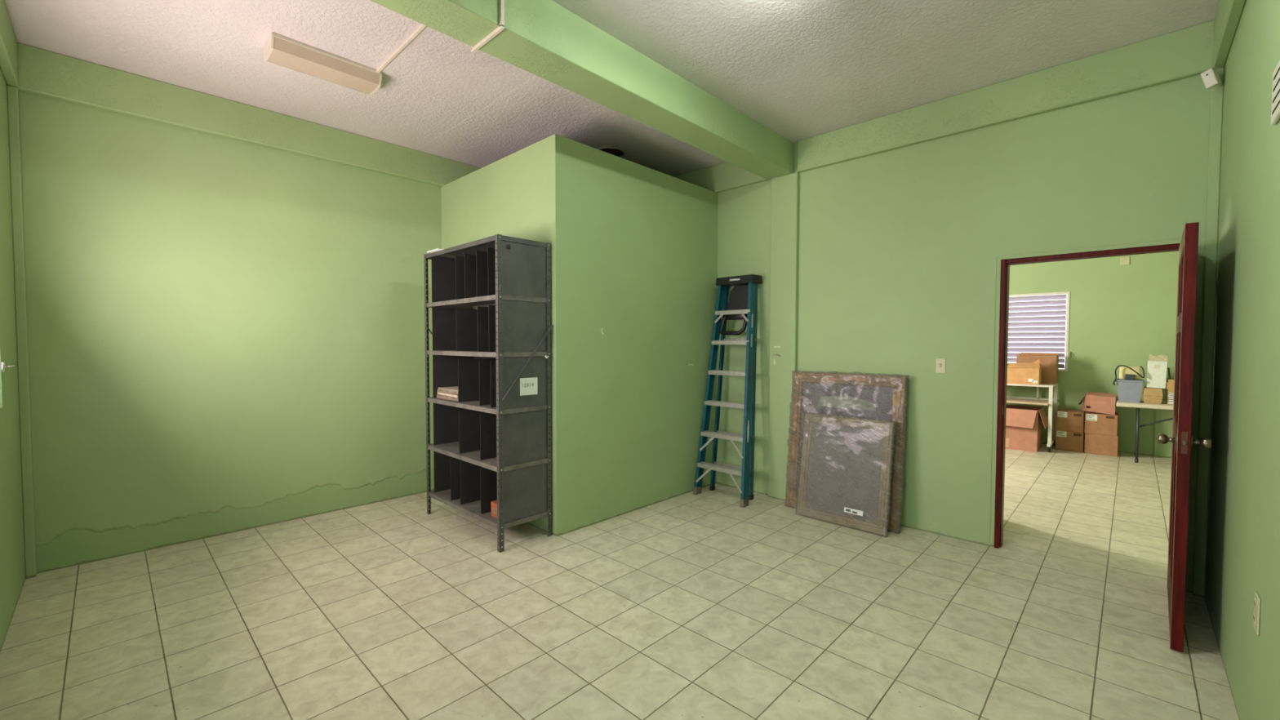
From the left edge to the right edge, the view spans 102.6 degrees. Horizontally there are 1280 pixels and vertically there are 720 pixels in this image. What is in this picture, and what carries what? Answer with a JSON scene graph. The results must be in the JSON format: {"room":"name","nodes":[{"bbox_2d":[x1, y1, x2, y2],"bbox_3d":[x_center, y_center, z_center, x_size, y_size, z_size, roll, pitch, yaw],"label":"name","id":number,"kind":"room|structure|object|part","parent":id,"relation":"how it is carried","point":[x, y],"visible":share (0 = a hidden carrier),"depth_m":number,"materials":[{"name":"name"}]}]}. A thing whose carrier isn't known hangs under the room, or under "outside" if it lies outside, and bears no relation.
{"room":"storage room","nodes":[
{"label":"storage room","id":0,"kind":"room"},
{"bbox_2d":[0,67,25,652],"bbox_3d":[-2.161,-0.234,1.300,5.940,3.490,0.300,2,3,44],"label":"wall","id":1,"kind":"structure","parent":0,"point":[12,564],"depth_m":3.02,"materials":[{"name":"green paint"}]},
{"bbox_2d":[0,361,16,372],"bbox_3d":[-3.000,-0.368,2.134,1.871,1.300,0.348,2,3,44],"label":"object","id":2,"kind":"structure","parent":1,"relation":"in","point":[3,364],"depth_m":2.83,"materials":[{"name":"white paint"}]},
{"bbox_2d":[0,0,18,87],"bbox_3d":[-2.034,-1.837,1.371,5.530,0.290,0.050,2,3,44],"label":"structure","id":3,"kind":"structure","parent":1,"relation":"attached to","point":[8,42],"depth_m":3.02,"materials":[{"name":"green paint"}]},
{"bbox_2d":[6,84,36,578],"bbox_3d":[-4.050,-0.159,3.358,0.070,3.200,0.045,2,3,44],"label":"structure","id":4,"kind":"structure","parent":1,"relation":"attached to","point":[13,103],"depth_m":3.34,"materials":[{"name":"green paint"}]},
{"bbox_2d":[18,90,441,573],"bbox_3d":[-2.447,-0.361,5.179,0.150,3.490,5.500,2,3,44],"label":"wall","id":5,"kind":"structure","parent":0,"point":[226,335],"depth_m":4.06,"materials":[{"name":"green paint"}]},
{"bbox_2d":[6,42,480,186],"bbox_3d":[-2.310,-1.960,5.115,0.060,0.290,5.070,2,3,44],"label":"structure","id":6,"kind":"structure","parent":5,"relation":"attached to","point":[41,72],"depth_m":4.00,"materials":[{"name":"green paint"}]},
{"bbox_2d":[440,133,717,536],"bbox_3d":[-0.623,-0.225,5.545,1.980,3.198,2.190,2,3,44],"label":"wall partition","id":7,"kind":"structure","parent":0,"point":[633,246],"depth_m":4.61,"materials":[{"name":"green paint"}]},
{"bbox_2d":[4,0,1218,177],"bbox_3d":[2.007,-2.158,4.622,7.300,0.150,11.050,2,3,44],"label":"ceiling","id":8,"kind":"structure","parent":0,"point":[800,69],"depth_m":3.41,"materials":[{"name":"paint"}]},
{"bbox_2d":[262,31,382,95],"bbox_3d":[-2.161,-2.004,3.514,0.270,0.096,0.650,2,3,44],"label":"ceiling light","id":9,"kind":"object","parent":8,"relation":"attached to","point":[279,50],"visible":1,"depth_m":3.44,"materials":[{"name":"white plastic"}]},
{"bbox_2d":[376,0,504,72],"bbox_3d":[-1.284,-1.885,3.139,1.520,0.308,0.100,2,3,44],"label":"conduit","id":10,"kind":"object","parent":8,"relation":"attached to","point":[421,27],"visible":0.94,"depth_m":2.85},
{"bbox_2d":[369,0,795,180],"bbox_3d":[-0.356,-1.896,3.239,0.280,0.290,5.070,2,3,44],"label":"structure","id":11,"kind":"structure","parent":8,"relation":"attached to","point":[544,39],"depth_m":3.25,"materials":[{"name":"green paint"}]},
{"bbox_2d":[596,146,625,157],"bbox_3d":[-0.307,-2.096,5.190,0.320,0.020,0.320,2,3,44],"label":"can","id":12,"kind":"object","parent":8,"relation":"attached to","point":[615,151],"visible":0.57,"depth_m":5.13,"materials":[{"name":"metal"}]},
{"bbox_2d":[0,444,1239,719],"bbox_3d":[2.002,1.465,4.741,7.300,0.120,11.050,2,3,44],"label":"floor","id":13,"kind":"structure","parent":0,"point":[704,606],"depth_m":2.92,"materials":[{"name":"tile"}]},
{"bbox_2d":[423,234,553,552],"bbox_3d":[-1.322,0.237,4.374,1.287,2.350,0.482,2,3,44],"label":"shelving unit","id":14,"kind":"object","parent":13,"relation":"on","point":[491,304],"visible":0.99,"depth_m":4.06,"materials":[{"name":"metal"}]},
{"bbox_3d":[-1.916,0.228,4.636,0.036,2.350,0.036,2,3,44],"label":"post","id":15,"kind":"part","parent":14,"relation":"part of","materials":[{"name":"grey metal"}]},
{"bbox_2d":[435,394,457,400],"bbox_3d":[-1.580,0.327,4.575,0.400,0.030,0.300,2,2,41],"label":"magazine","id":16,"kind":"object","parent":14,"relation":"on","point":[442,397],"visible":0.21,"depth_m":4.47,"materials":[{"name":"paper"}]},
{"bbox_2d":[437,392,457,397],"bbox_3d":[-1.580,0.300,4.574,0.300,0.022,0.420,-2,3,-44],"label":"magazine","id":17,"kind":"object","parent":16,"relation":"on","point":[439,393],"visible":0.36,"depth_m":4.44,"materials":[{"name":"paper"}]},
{"bbox_2d":[436,389,457,394],"bbox_3d":[-1.580,0.276,4.573,0.380,0.026,0.290,2,2,39],"label":"magazine","id":18,"kind":"object","parent":17,"relation":"on","point":[438,390],"visible":0.21,"depth_m":4.47,"materials":[{"name":"paper"}]},
{"bbox_2d":[438,386,457,391],"bbox_3d":[-1.580,0.256,4.572,0.416,0.012,0.288,2,3,44],"label":"magazine","id":19,"kind":"object","parent":18,"relation":"on","point":[455,388],"visible":0.29,"depth_m":4.55,"materials":[{"name":"paper"}]},
{"bbox_3d":[-1.326,-0.917,4.333,1.246,0.036,0.464,2,3,44],"label":"shelf","id":20,"kind":"part","parent":14,"relation":"part of","materials":[{"name":"grey metal"}]},
{"bbox_3d":[-1.326,-0.483,4.348,1.246,0.036,0.464,2,3,44],"label":"shelf","id":21,"kind":"part","parent":14,"relation":"part of","materials":[{"name":"metal"}]},
{"bbox_3d":[-1.327,0.367,4.375,1.246,0.036,0.464,2,3,44],"label":"shelf","id":22,"kind":"part","parent":14,"relation":"part of","materials":[{"name":"metal"}]},
{"bbox_3d":[-1.327,-0.058,4.361,1.246,0.036,0.464,2,3,44],"label":"shelf","id":23,"kind":"part","parent":14,"relation":"part of","materials":[{"name":"metal"}]},
{"bbox_3d":[-1.329,1.226,4.403,1.246,0.036,0.464,2,3,44],"label":"shelf","id":24,"kind":"part","parent":14,"relation":"part of","materials":[{"name":"metal"}]},
{"bbox_3d":[-1.328,0.797,4.389,1.246,0.036,0.464,2,3,44],"label":"shelf","id":25,"kind":"part","parent":14,"relation":"part of","materials":[{"name":"metal"}]},
{"bbox_2d":[490,500,498,518],"bbox_3d":[-1.066,1.163,4.023,0.129,0.115,0.164,2,3,44],"label":"box","id":26,"kind":"object","parent":14,"relation":"on","point":[493,504],"visible":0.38,"depth_m":3.98,"materials":[{"name":"cardboard"}]},
{"bbox_3d":[-1.039,0.256,3.794,0.036,2.350,0.036,2,3,44],"label":"post","id":27,"kind":"part","parent":14,"relation":"part of","materials":[{"name":"grey metal"}]},
{"bbox_3d":[-0.739,0.246,4.106,0.036,2.350,0.036,2,3,44],"label":"post","id":28,"kind":"part","parent":14,"relation":"part of","materials":[{"name":"grey metal"}]},
{"bbox_3d":[-1.711,-0.951,4.553,0.270,0.014,0.195,2,3,44],"label":"paper pad","id":29,"kind":"object","parent":14,"relation":"on","visible":0},
{"bbox_2d":[426,248,442,253],"bbox_3d":[-1.763,-0.966,4.579,0.220,0.012,0.190,2,3,44],"label":"paper pad","id":30,"kind":"object","parent":29,"relation":"on","point":[437,249],"visible":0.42,"depth_m":4.50,"materials":[{"name":"white paper"}]},
{"bbox_2d":[693,274,762,507],"bbox_3d":[0.935,0.273,5.210,0.617,2.260,0.507,2,3,44],"label":"step ladder","id":31,"kind":"object","parent":13,"relation":"on","point":[743,297],"visible":1,"depth_m":5.22,"materials":[{"name":"blue plastic"}]},
{"bbox_3d":[0.730,0.289,5.362,0.420,2.213,0.053,-1,2,-33],"label":"rail","id":32,"kind":"part","parent":31,"relation":"part of","materials":[{"name":"teal plastic"}]},
{"bbox_3d":[0.848,0.297,5.453,0.241,2.175,0.036,-1,2,-31],"label":"rail","id":33,"kind":"part","parent":31,"relation":"part of","materials":[{"name":"teal plastic"}]},
{"bbox_3d":[0.963,-0.372,5.275,0.336,0.236,0.066,2,3,44],"label":"tray handle","id":34,"kind":"part","parent":31,"relation":"part of","materials":[{"name":"black plastic"}]},
{"bbox_3d":[1.065,0.302,5.030,0.065,2.215,0.454,1,2,22],"label":"rail","id":35,"kind":"part","parent":31,"relation":"part of","materials":[{"name":"teal plastic"}]},
{"bbox_3d":[1.144,0.307,5.171,0.041,2.175,0.245,1,2,21],"label":"rail","id":36,"kind":"part","parent":31,"relation":"part of","materials":[{"name":"teal plastic"}]},
{"bbox_2d":[795,412,895,537],"bbox_3d":[1.753,0.951,4.426,0.797,0.930,0.189,2,3,44],"label":"board","id":37,"kind":"object","parent":13,"relation":"on","point":[845,472],"visible":1,"depth_m":4.39,"materials":[{"name":"grey"}]},
{"bbox_2d":[784,369,909,533],"bbox_3d":[1.806,0.756,4.577,1.052,1.310,0.200,2,3,44],"label":"board","id":38,"kind":"object","parent":13,"relation":"on","point":[882,397],"visible":0.41,"depth_m":4.53,"materials":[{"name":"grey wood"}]},
{"bbox_2d":[1005,404,1048,452],"bbox_3d":[5.675,1.014,7.707,0.749,0.600,0.624,2,3,44],"label":"carton","id":39,"kind":"object","parent":13,"relation":"on","point":[1024,424],"visible":0.63,"depth_m":7.48,"materials":[{"name":"cardboard"}]},
{"bbox_2d":[1006,382,1058,452],"bbox_3d":[5.722,0.826,7.903,1.060,0.961,0.753,2,3,44],"label":"utility cart","id":40,"kind":"object","parent":13,"relation":"on","point":[1010,399],"visible":0.5,"depth_m":7.57,"materials":[{"name":"white paint"}]},
{"bbox_2d":[1006,359,1041,384],"bbox_3d":[5.714,0.166,7.663,0.455,0.372,0.275,2,3,44],"label":"carton","id":41,"kind":"object","parent":40,"relation":"on","point":[1025,373],"visible":0.8,"depth_m":7.56,"materials":[{"name":"cardboard"}]},
{"bbox_2d":[1016,352,1058,384],"bbox_3d":[6.064,0.118,7.817,0.475,0.457,0.355,2,3,44],"label":"carton","id":42,"kind":"object","parent":40,"relation":"on","point":[1049,362],"visible":0.64,"depth_m":7.62,"materials":[{"name":"brown cardboard"}]},
{"bbox_3d":[5.874,0.813,7.332,0.044,0.845,0.036,2,3,44],"label":"leg","id":43,"kind":"part","parent":40,"relation":"part of","materials":[{"name":"white paint"}]},
{"bbox_3d":[6.078,1.211,7.565,0.040,0.035,0.740,2,3,44],"label":"foot rail","id":44,"kind":"part","parent":40,"relation":"part of","materials":[{"name":"white metal"}]},
{"bbox_3d":[6.324,0.799,7.800,0.044,0.845,0.036,2,3,44],"label":"leg","id":45,"kind":"part","parent":40,"relation":"part of","materials":[{"name":"white paint"}]},
{"bbox_2d":[1055,430,1084,452],"bbox_3d":[6.359,1.177,7.569,0.313,0.284,0.382,2,3,44],"label":"carton","id":46,"kind":"object","parent":13,"relation":"on","point":[1064,440],"visible":0.9,"depth_m":7.43,"materials":[{"name":"brown cardboard"}]},
{"bbox_2d":[1055,408,1085,432],"bbox_3d":[6.358,0.893,7.561,0.310,0.283,0.382,2,3,44],"label":"carton","id":47,"kind":"object","parent":46,"relation":"on","point":[1069,420],"visible":0.97,"depth_m":7.43,"materials":[{"name":"brown cardboard"}]},
{"bbox_2d":[1084,432,1119,457],"bbox_3d":[6.601,1.185,7.325,0.348,0.284,0.400,2,3,44],"label":"carton","id":48,"kind":"object","parent":13,"relation":"on","point":[1097,444],"visible":0.86,"depth_m":7.18,"materials":[{"name":"brown cardboard"}]},
{"bbox_2d":[1084,411,1118,435],"bbox_3d":[6.595,0.898,7.320,0.343,0.288,0.402,2,3,44],"label":"carton","id":49,"kind":"object","parent":48,"relation":"on","point":[1095,423],"visible":0.95,"depth_m":7.18,"materials":[{"name":"brown cardboard"}]},
{"bbox_2d":[1078,391,1115,414],"bbox_3d":[6.524,0.612,7.313,0.390,0.280,0.338,2,3,44],"label":"carton","id":50,"kind":"object","parent":49,"relation":"on","point":[1099,402],"visible":1,"depth_m":7.19,"materials":[{"name":"cardboard"}]},
{"bbox_2d":[1116,399,1173,462],"bbox_3d":[7.093,0.965,6.581,1.430,0.775,0.720,2,3,44],"label":"folding table","id":51,"kind":"object","parent":13,"relation":"on","point":[1164,406],"visible":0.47,"depth_m":6.70,"materials":[{"name":"beige plastic"}]},
{"bbox_2d":[1115,378,1144,402],"bbox_3d":[6.678,0.414,6.990,0.280,0.295,0.380,2,3,44],"label":"storage bin","id":52,"kind":"object","parent":51,"relation":"on","point":[1130,391],"visible":0.87,"depth_m":6.87,"materials":[{"name":"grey plastic"}]},
{"bbox_2d":[1112,364,1144,385],"bbox_3d":[6.553,0.207,6.868,0.306,0.276,0.075,2,3,44],"label":"cable","id":53,"kind":"object","parent":52,"relation":"on","point":[1117,366],"visible":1,"depth_m":6.87,"materials":[{"name":"plastic"}]},
{"bbox_2d":[1124,373,1134,380],"bbox_3d":[6.573,0.231,6.871,0.095,0.078,0.040,2,3,44],"label":"power adapter","id":54,"kind":"object","parent":52,"relation":"on","point":[1127,376],"visible":1,"depth_m":6.86,"materials":[{"name":"black plastic"}]},
{"bbox_2d":[1119,366,1141,380],"bbox_3d":[6.656,0.178,6.956,0.215,0.178,0.190,2,3,44],"label":"cushion","id":55,"kind":"object","parent":52,"relation":"in","point":[1123,371],"visible":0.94,"depth_m":6.89,"materials":[{"name":"yellow fabric"}]},
{"bbox_3d":[6.521,0.985,6.716,0.037,0.725,0.037,2,3,44],"label":"leg","id":56,"kind":"part","parent":51,"relation":"part of","materials":[{"name":"grey metal"}]},
{"bbox_2d":[1142,386,1163,404],"bbox_3d":[6.813,0.469,6.807,0.189,0.199,0.269,2,3,44],"label":"box","id":57,"kind":"object","parent":51,"relation":"on","point":[1150,395],"visible":0.94,"depth_m":6.72,"materials":[{"name":"beige cardboard"}]},
{"bbox_3d":[6.813,0.419,6.806,0.189,0.099,0.269,2,3,44],"label":"lid","id":58,"kind":"part","parent":57,"relation":"part of","materials":[{"name":"beige cardboard"}]},
{"bbox_2d":[1146,354,1167,388],"bbox_3d":[6.821,0.145,6.760,0.187,0.446,0.182,2,3,44],"label":"box","id":59,"kind":"object","parent":57,"relation":"on","point":[1157,370],"visible":1,"depth_m":6.70,"materials":[{"name":"cardboard"}]},
{"bbox_2d":[1166,377,1174,404],"bbox_3d":[7.035,0.412,6.632,0.310,0.324,0.303,2,3,44],"label":"carton","id":60,"kind":"object","parent":51,"relation":"on","point":[1170,386],"visible":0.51,"depth_m":6.61,"materials":[{"name":"beige cardboard"}]},
{"bbox_2d":[1167,367,1170,379],"bbox_3d":[6.943,0.333,6.705,0.058,0.464,0.200,2,3,44],"label":"folder","id":61,"kind":"object","parent":60,"relation":"in","point":[1168,368],"visible":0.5,"depth_m":6.64,"materials":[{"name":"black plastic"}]},
{"bbox_2d":[715,74,1210,592],"bbox_3d":[1.933,-0.339,4.694,6.840,3.490,0.130,2,3,44],"label":"wall","id":62,"kind":"structure","parent":0,"point":[899,249],"depth_m":4.09,"materials":[{"name":"green paint"}]},
{"bbox_2d":[675,161,768,192],"bbox_3d":[0.366,-1.986,6.024,2.540,0.290,0.050,2,3,44],"label":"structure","id":63,"kind":"structure","parent":62,"relation":"attached to","point":[724,176],"depth_m":5.50,"materials":[{"name":"green paint"}]},
{"bbox_2d":[768,172,799,500],"bbox_3d":[1.418,-0.207,5.072,0.280,3.200,0.045,2,3,44],"label":"structure","id":64,"kind":"structure","parent":62,"relation":"attached to","point":[784,198],"depth_m":5.05,"materials":[{"name":"green paint"}]},
{"bbox_2d":[935,358,945,373],"bbox_3d":[2.424,0.048,4.134,0.070,0.118,0.016,2,3,44],"label":"light switch","id":65,"kind":"object","parent":62,"relation":"attached to","point":[940,362],"visible":1,"depth_m":4.13,"materials":[{"name":"beige plastic"}]},
{"bbox_2d":[797,20,1224,172],"bbox_3d":[2.497,-1.916,3.978,2.710,0.290,0.050,2,3,44],"label":"structure","id":66,"kind":"structure","parent":62,"relation":"attached to","point":[1187,52],"depth_m":3.67,"materials":[{"name":"green paint"}]},
{"bbox_2d":[989,238,1181,548],"bbox_3d":[3.100,0.336,3.586,1.030,2.215,0.131,2,3,44],"label":"door frame","id":67,"kind":"structure","parent":62,"relation":"in","point":[1003,263],"depth_m":3.86,"materials":[{"name":"red wood"}]},
{"bbox_2d":[1157,222,1211,652],"bbox_3d":[3.039,0.387,2.890,0.186,2.144,0.962,2,3,44],"label":"open door","id":68,"kind":"structure","parent":67,"relation":"attached to","point":[1182,440],"depth_m":2.56,"materials":[{"name":"red wood"}]},
{"bbox_3d":[2.716,0.409,2.637,0.071,0.063,0.063,2,3,44],"label":"door knob","id":69,"kind":"part","parent":68,"relation":"part of","materials":[{"name":"metal"}]},
{"bbox_3d":[2.711,0.412,2.550,0.002,0.110,0.022,-2,3,-45],"label":"latch plate","id":70,"kind":"part","parent":68,"relation":"part of","materials":[{"name":"brown metal"}]},
{"bbox_3d":[2.798,0.412,2.557,0.071,0.063,0.063,2,3,44],"label":"door knob","id":71,"kind":"part","parent":68,"relation":"part of","materials":[{"name":"metal"}]},
{"bbox_2d":[1191,66,1224,597],"bbox_3d":[3.457,-0.141,3.118,0.050,3.200,0.040,2,3,44],"label":"structure","id":72,"kind":"structure","parent":62,"relation":"attached to","point":[1217,91],"depth_m":3.10,"materials":[{"name":"green paint"}]},
{"bbox_2d":[1200,67,1221,88],"bbox_3d":[3.385,-1.656,3.022,0.129,0.112,0.072,-1,2,-21],"label":"sensor","id":73,"kind":"object","parent":72,"relation":"attached to","point":[1211,78],"visible":1,"depth_m":3.00,"materials":[{"name":"white plastic"}]},
{"bbox_2d":[1006,397,1048,405],"bbox_3d":[5.654,0.619,7.828,0.973,0.030,0.540,2,3,44],"label":"shelf","id":74,"kind":"object","parent":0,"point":[1032,402],"depth_m":7.60,"materials":[{"name":"laminate"}]},
{"bbox_2d":[1006,252,1160,455],"bbox_3d":[6.193,-0.444,8.102,5.600,3.490,0.150,2,3,44],"label":"wall","id":75,"kind":"structure","parent":0,"point":[1114,307],"depth_m":7.45,"materials":[{"name":"green paint"}]},
{"bbox_2d":[1007,291,1070,371],"bbox_3d":[6.179,-0.439,8.005,0.856,1.205,0.111,2,3,44],"label":"window","id":76,"kind":"structure","parent":75,"relation":"in","point":[1015,334],"depth_m":7.98,"materials":[{"name":"white paint"}]},
{"bbox_2d":[1120,257,1129,265],"bbox_3d":[6.896,-1.407,7.285,0.100,0.110,0.012,2,3,44],"label":"cover plate","id":77,"kind":"object","parent":75,"relation":"attached to","point":[1123,260],"visible":1,"depth_m":7.28,"materials":[{"name":"beige plastic"}]},
{"bbox_2d":[1154,251,1178,457],"bbox_3d":[7.571,-0.395,6.644,1.190,3.490,0.044,2,3,44],"label":"structure","id":78,"kind":"structure","parent":75,"relation":"attached to","point":[1169,260],"depth_m":6.99,"materials":[{"name":"green paint"}]},
{"bbox_2d":[1204,0,1279,719],"bbox_3d":[1.683,-0.223,1.123,0.150,3.490,5.370,2,3,44],"label":"wall","id":79,"kind":"structure","parent":0,"point":[1242,557],"depth_m":2.17,"materials":[{"name":"green paint"}]},
{"bbox_2d":[1212,0,1246,67],"bbox_3d":[1.700,-1.827,1.230,0.050,0.290,5.020,2,3,44],"label":"structure","id":80,"kind":"structure","parent":79,"relation":"attached to","point":[1228,12],"depth_m":2.76,"materials":[{"name":"green paint"}]},
{"bbox_2d":[1253,591,1261,635],"bbox_3d":[2.256,0.926,1.875,0.010,0.135,0.085,2,3,44],"label":"wall outlet","id":81,"kind":"object","parent":79,"relation":"attached to","point":[1257,601],"visible":1,"depth_m":1.86,"materials":[{"name":"beige plastic"}]},
{"bbox_2d":[1253,612,1256,626],"bbox_3d":[2.254,0.949,1.877,0.004,0.036,0.045,2,3,44],"label":"socket","id":82,"kind":"object","parent":81,"relation":"attached to","point":[1254,613],"depth_m":1.87,"materials":[{"name":"beige plastic"}]},
{"bbox_2d":[1253,597,1257,610],"bbox_3d":[2.254,0.894,1.876,0.004,0.036,0.045,2,3,44],"label":"socket","id":83,"kind":"object","parent":81,"relation":"attached to","point":[1255,598],"depth_m":1.87,"materials":[{"name":"beige plastic"}]},
{"bbox_2d":[1271,60,1279,125],"bbox_3d":[2.210,-0.939,1.767,0.015,0.190,0.220,2,3,44],"label":"air vent","id":84,"kind":"object","parent":79,"relation":"attached to","point":[1275,110],"visible":1,"depth_m":1.79,"materials":[{"name":"white plastic"}]}
]}

